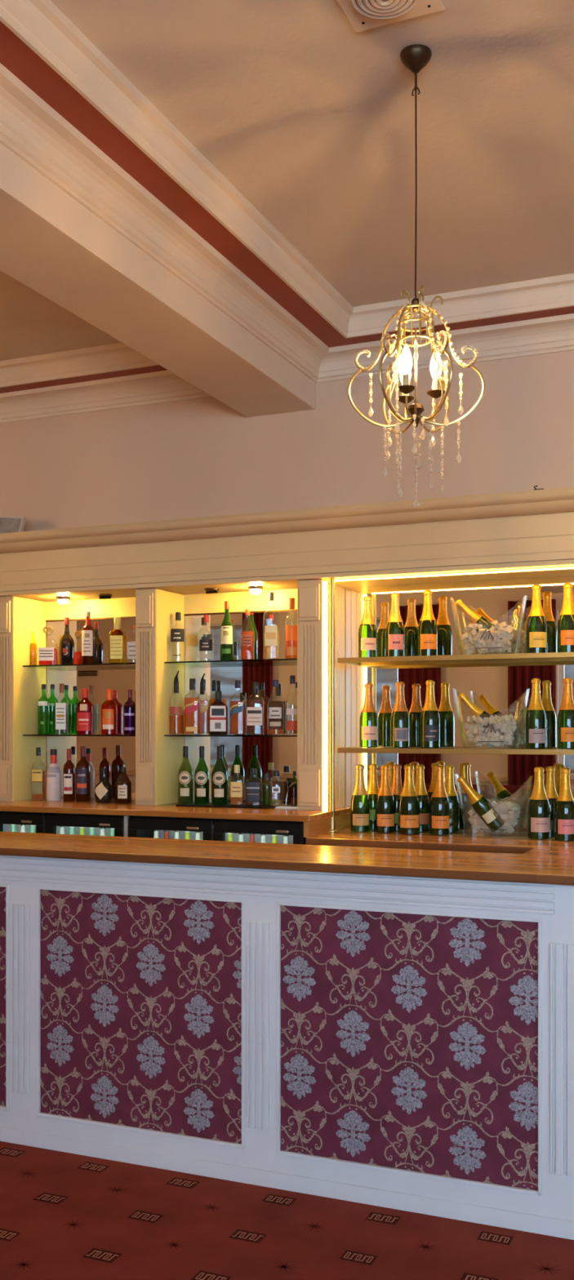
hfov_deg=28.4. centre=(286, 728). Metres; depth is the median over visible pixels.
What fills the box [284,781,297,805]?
hoop
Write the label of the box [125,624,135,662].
bottle
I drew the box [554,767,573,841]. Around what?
champagne bottle
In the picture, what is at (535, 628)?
champagne bottle
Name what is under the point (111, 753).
mirror
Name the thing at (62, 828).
bottle
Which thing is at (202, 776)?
bottle
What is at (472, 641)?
ice
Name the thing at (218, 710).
bottle
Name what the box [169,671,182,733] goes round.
bottle
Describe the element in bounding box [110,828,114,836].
bottle
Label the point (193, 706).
bottle
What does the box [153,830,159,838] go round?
bottle
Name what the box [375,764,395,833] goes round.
champagne bottle
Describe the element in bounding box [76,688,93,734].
bottle
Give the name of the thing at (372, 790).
champagne bottle
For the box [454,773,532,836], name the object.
ice bucket
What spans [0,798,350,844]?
countertop
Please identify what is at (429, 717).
champagne bottle
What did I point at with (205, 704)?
bottle
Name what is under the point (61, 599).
recessed light
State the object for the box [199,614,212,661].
bottle
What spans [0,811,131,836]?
cooler
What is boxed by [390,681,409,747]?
champagne bottle
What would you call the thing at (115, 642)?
bottle
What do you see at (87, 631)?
bottle
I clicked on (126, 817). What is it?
strip
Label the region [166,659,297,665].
glass shelf
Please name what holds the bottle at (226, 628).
on the bar
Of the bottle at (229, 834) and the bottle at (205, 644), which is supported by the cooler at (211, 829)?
the bottle at (229, 834)
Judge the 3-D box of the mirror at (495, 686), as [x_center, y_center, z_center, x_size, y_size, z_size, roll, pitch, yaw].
[1.104,-0.102,4.998,1.808,1.123,0.008,0,0,23]
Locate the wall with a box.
[0,350,573,831]
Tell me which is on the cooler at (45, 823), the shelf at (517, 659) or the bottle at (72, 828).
the bottle at (72, 828)
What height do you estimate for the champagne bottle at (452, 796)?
0.299 m
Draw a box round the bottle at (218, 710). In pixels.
[208,691,227,734]
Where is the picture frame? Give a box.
[0,515,26,533]
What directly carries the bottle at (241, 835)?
on the cooler at (211, 829)
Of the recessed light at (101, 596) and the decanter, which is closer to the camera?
the recessed light at (101, 596)
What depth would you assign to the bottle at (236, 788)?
5.32 m
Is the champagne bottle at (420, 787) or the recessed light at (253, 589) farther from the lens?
the recessed light at (253, 589)
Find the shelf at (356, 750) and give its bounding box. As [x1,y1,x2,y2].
[337,746,573,755]
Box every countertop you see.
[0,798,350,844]
[0,827,573,885]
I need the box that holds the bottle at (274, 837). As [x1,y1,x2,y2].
[271,834,277,843]
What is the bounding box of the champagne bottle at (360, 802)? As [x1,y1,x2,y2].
[350,764,369,831]
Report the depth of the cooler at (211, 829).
5.03 m
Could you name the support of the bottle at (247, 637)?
on the bar
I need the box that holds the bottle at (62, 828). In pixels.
[59,826,65,834]
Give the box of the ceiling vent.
[336,0,444,32]
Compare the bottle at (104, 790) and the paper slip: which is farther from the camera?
the bottle at (104, 790)
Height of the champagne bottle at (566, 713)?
0.301 m
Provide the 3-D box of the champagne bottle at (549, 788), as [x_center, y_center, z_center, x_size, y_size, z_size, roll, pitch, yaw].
[1.122,0.312,4.846,0.086,0.299,0.087,0,0,-3]
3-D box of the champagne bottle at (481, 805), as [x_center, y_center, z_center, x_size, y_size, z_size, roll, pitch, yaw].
[0.826,0.323,4.848,0.204,0.239,0.072,0,0,-4]
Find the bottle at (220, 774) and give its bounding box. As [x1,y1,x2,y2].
[211,746,227,804]
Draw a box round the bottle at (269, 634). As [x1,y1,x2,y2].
[262,591,278,659]
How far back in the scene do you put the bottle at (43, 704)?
5.81 m
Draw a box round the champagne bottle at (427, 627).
[417,590,437,655]
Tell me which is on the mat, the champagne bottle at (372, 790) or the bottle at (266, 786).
the bottle at (266, 786)
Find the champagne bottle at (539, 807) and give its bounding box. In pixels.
[527,766,550,839]
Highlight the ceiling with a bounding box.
[0,0,573,360]
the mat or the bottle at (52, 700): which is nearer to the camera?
the mat
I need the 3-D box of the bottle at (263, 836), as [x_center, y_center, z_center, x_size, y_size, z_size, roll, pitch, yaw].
[-0.105,0.556,5.046,0.048,0.197,0.046,0,0,23]
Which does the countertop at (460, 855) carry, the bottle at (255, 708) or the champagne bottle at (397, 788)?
the champagne bottle at (397, 788)
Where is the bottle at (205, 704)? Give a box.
[195,679,210,734]
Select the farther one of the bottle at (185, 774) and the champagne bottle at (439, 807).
the bottle at (185, 774)
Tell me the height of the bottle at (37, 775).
0.270 m
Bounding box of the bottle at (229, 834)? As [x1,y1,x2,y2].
[226,832,233,841]
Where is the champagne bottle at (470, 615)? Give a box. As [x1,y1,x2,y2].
[454,599,502,639]
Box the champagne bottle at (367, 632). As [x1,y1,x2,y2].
[358,595,377,657]
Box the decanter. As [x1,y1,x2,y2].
[38,626,57,665]
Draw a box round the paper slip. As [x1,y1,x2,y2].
[275,805,297,808]
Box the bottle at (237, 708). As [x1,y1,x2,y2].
[229,680,245,734]
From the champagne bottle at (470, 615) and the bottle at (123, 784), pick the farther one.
the bottle at (123, 784)
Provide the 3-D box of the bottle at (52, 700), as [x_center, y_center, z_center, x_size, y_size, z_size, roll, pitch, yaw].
[-1.219,-0.098,5.910,0.062,0.261,0.062,0,0,3]
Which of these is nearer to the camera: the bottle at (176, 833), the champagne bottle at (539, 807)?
the champagne bottle at (539, 807)
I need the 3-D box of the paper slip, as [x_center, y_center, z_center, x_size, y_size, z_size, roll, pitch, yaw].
[0.010,0.364,5.231,0.110,0.008,0.070,0,0,23]
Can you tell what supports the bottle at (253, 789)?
on the mat
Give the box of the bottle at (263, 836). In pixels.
[260,834,266,843]
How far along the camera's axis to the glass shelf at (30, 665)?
5.77 m
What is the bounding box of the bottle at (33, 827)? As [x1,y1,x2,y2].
[30,825,35,832]
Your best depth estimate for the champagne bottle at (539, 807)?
4.72 m
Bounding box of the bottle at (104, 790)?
[94,768,113,803]
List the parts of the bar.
mirror trim, mirror trim, crown moulding, glass, glass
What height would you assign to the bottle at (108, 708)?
0.227 m
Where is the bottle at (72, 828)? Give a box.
[69,826,75,834]
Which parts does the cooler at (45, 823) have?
door, handle, door, handle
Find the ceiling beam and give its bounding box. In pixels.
[0,142,315,417]
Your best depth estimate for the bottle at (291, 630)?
5.27 m
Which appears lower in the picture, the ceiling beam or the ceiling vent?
the ceiling beam
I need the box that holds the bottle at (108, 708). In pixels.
[101,688,117,734]
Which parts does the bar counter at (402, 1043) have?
damask panel, damask panel, rail, damask panel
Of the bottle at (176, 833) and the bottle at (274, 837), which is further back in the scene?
the bottle at (176, 833)
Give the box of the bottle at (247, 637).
[240,608,254,659]
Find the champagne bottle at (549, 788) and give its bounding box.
[544,765,557,837]
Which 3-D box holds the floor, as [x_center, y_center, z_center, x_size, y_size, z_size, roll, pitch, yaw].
[-1.179,1.679,1.575,15.000,0.121,8.580,0,0,23]
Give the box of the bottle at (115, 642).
[108,617,126,662]
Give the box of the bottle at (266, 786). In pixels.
[262,773,271,805]
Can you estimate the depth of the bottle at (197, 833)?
5.16 m
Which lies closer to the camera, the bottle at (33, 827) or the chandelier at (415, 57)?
the chandelier at (415, 57)
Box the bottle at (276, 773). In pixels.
[269,770,282,807]
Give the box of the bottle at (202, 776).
[194,746,209,804]
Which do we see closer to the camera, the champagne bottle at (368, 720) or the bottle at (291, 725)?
the champagne bottle at (368, 720)
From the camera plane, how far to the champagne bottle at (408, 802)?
4.92 m
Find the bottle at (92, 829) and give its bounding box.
[89,827,95,835]
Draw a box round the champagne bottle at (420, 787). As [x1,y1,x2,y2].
[414,764,429,832]
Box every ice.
[461,620,513,654]
[463,714,516,747]
[467,800,520,833]
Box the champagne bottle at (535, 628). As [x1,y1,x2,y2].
[525,584,546,653]
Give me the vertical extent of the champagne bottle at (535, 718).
0.301 m
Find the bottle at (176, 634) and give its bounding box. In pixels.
[169,612,184,655]
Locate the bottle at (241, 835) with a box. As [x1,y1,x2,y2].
[238,833,244,841]
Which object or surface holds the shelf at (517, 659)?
attached to the bar
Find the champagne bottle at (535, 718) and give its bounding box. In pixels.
[525,678,546,748]
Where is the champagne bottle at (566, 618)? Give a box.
[557,582,573,652]
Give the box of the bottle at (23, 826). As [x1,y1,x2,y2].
[20,824,26,832]
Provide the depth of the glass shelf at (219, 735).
5.37 m
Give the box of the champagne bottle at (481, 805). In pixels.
[457,775,504,831]
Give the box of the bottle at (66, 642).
[59,617,74,664]
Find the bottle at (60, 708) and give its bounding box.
[55,683,66,733]
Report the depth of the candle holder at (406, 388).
3.12 m
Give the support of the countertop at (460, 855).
on the bar counter at (402, 1043)
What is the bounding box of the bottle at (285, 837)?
[283,835,288,844]
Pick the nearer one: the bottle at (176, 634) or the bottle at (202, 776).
the bottle at (202, 776)
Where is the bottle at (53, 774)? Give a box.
[46,749,61,800]
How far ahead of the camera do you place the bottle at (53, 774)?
5.77 m
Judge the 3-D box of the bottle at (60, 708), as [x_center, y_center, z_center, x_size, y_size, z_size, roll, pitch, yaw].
[-1.148,-0.097,5.798,0.064,0.260,0.056,0,0,3]
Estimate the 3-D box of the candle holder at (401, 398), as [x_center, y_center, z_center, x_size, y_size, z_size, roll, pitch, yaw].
[0.340,-0.955,3.206,0.070,0.200,0.065,0,0,23]
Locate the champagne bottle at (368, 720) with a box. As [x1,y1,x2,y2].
[359,683,377,747]
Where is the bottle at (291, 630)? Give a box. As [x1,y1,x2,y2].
[285,597,297,658]
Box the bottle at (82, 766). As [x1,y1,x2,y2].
[75,746,90,801]
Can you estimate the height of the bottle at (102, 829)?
0.197 m
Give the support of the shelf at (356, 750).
attached to the bar
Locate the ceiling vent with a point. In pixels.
(362, 15)
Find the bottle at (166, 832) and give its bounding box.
[164,830,169,838]
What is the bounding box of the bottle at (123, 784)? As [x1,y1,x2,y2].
[115,766,131,803]
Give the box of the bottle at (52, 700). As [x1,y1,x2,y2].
[48,684,58,734]
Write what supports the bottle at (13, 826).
on the cooler at (45, 823)
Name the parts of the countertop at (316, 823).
panel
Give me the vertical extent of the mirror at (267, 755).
0.932 m
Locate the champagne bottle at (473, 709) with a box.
[457,692,505,735]
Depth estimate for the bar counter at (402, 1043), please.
3.98 m
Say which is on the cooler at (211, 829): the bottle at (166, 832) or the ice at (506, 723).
the bottle at (166, 832)
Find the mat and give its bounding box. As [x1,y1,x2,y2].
[175,802,280,808]
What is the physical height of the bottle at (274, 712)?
0.259 m
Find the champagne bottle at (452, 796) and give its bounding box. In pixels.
[444,764,459,833]
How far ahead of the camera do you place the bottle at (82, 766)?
5.68 m
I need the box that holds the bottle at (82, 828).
[79,826,84,835]
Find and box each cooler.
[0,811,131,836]
[128,815,306,844]
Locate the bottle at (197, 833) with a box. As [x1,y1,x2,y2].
[195,831,200,839]
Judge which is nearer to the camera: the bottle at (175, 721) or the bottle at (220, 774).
the bottle at (220, 774)
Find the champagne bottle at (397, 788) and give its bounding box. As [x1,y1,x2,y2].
[391,764,402,831]
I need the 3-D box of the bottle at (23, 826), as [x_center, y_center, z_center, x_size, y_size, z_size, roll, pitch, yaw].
[-1.287,0.556,5.548,0.048,0.197,0.046,0,0,23]
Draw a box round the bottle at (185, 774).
[177,746,193,803]
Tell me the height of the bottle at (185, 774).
0.274 m
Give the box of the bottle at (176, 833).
[173,831,179,839]
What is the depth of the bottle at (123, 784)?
5.55 m
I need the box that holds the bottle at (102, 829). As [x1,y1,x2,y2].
[99,827,105,835]
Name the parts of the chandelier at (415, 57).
scroll arm, scroll arm, scroll arm, suspension cord, scroll arm, scroll arm, scroll arm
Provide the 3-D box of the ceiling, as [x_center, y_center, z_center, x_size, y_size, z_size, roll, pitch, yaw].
[-1.179,-1.955,1.575,15.000,0.150,8.580,0,0,23]
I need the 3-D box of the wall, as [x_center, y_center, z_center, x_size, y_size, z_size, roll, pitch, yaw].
[0.457,-0.130,5.433,14.600,3.500,0.200,0,0,23]
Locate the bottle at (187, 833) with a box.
[184,831,190,839]
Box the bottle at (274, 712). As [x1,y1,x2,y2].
[266,680,284,734]
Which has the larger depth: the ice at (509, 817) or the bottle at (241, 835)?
the bottle at (241, 835)
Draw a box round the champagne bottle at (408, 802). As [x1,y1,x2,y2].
[398,764,419,835]
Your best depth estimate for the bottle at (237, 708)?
5.38 m
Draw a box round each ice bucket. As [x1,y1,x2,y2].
[449,595,527,654]
[452,688,529,748]
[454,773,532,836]
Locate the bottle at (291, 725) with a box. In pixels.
[285,675,297,735]
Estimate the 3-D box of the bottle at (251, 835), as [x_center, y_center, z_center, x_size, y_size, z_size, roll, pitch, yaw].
[-0.155,0.556,5.068,0.048,0.197,0.046,0,0,23]
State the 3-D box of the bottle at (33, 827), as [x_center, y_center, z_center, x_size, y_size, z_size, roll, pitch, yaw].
[-1.235,0.556,5.526,0.048,0.197,0.046,0,0,23]
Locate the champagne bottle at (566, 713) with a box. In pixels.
[557,677,573,748]
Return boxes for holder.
[287,786,297,805]
[395,365,414,422]
[396,354,414,419]
[419,361,444,421]
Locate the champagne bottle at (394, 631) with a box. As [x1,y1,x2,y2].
[385,592,404,656]
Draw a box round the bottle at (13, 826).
[10,824,16,831]
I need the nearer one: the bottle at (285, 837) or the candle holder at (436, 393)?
the candle holder at (436, 393)
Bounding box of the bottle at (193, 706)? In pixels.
[183,678,201,734]
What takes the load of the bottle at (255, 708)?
on the bar
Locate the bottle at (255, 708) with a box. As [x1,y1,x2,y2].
[245,681,264,734]
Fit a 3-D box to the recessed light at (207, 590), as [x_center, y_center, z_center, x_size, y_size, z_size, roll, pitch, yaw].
[-0.360,-0.657,5.453,0.072,0.020,0.072,0,0,23]
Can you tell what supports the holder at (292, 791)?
on the paper slip
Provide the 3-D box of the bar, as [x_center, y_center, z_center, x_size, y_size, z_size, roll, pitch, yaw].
[-0.367,-0.250,5.409,5.100,1.424,0.477,0,0,23]
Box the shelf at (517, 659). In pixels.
[337,652,573,666]
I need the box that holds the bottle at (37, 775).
[31,747,44,799]
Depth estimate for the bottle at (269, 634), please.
5.31 m
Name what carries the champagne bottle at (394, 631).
on the bar
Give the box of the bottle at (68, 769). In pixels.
[62,748,75,801]
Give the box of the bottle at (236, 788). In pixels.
[229,764,244,804]
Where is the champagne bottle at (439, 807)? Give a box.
[429,765,449,835]
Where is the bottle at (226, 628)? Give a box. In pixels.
[220,600,233,660]
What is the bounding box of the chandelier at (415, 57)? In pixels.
[347,44,484,506]
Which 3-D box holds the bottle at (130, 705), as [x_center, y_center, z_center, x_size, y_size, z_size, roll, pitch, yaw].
[-0.779,-0.080,5.641,0.062,0.225,0.063,0,0,3]
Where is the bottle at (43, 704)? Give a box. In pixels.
[37,684,49,734]
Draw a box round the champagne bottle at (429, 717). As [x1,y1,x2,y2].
[420,680,439,747]
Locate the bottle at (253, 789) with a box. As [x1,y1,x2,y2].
[244,768,262,805]
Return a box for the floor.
[0,1141,573,1279]
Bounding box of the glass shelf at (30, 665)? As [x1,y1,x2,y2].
[28,663,135,668]
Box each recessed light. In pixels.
[56,595,70,604]
[97,594,112,599]
[204,588,219,593]
[248,586,263,594]
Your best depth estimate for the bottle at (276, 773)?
5.29 m
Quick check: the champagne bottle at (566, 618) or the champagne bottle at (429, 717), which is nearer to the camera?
the champagne bottle at (566, 618)
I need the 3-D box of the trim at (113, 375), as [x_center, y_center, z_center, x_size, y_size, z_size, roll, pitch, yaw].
[-4.827,-1.769,3.177,6.632,0.222,8.080,0,0,23]
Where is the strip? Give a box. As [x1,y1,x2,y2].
[124,815,129,836]
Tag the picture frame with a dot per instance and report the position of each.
(8, 524)
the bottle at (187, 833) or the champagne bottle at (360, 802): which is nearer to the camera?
the champagne bottle at (360, 802)
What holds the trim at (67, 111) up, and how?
attached to the wall
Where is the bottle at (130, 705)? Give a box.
[124,688,135,734]
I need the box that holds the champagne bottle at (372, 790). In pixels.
[366,764,379,830]
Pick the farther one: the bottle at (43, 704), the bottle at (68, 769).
the bottle at (43, 704)
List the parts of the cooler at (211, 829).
door, handle, door, handle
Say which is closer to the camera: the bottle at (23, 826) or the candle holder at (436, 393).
the candle holder at (436, 393)
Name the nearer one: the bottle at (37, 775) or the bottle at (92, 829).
the bottle at (92, 829)
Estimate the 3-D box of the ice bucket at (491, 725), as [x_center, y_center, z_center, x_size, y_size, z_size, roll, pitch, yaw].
[0.884,-0.044,4.931,0.331,0.262,0.187,0,0,16]
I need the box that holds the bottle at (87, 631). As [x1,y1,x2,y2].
[81,611,94,663]
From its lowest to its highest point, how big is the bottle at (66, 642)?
0.243 m
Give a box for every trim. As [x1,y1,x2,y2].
[0,0,573,382]
[0,342,211,422]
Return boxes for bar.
[0,486,573,832]
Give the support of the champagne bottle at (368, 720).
on the bar
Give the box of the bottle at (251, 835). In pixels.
[248,833,255,842]
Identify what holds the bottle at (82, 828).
on the cooler at (45, 823)
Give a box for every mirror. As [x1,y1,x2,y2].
[46,617,135,799]
[184,610,297,804]
[344,575,573,832]
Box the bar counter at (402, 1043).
[0,855,573,1239]
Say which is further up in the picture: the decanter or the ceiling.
the ceiling
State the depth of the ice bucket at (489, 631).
4.89 m
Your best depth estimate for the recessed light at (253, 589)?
5.34 m
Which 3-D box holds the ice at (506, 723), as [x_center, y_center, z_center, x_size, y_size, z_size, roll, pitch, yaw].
[0.883,0.011,4.934,0.228,0.147,0.140,0,0,16]
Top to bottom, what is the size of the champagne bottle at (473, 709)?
0.229 m
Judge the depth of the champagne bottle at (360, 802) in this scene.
5.04 m

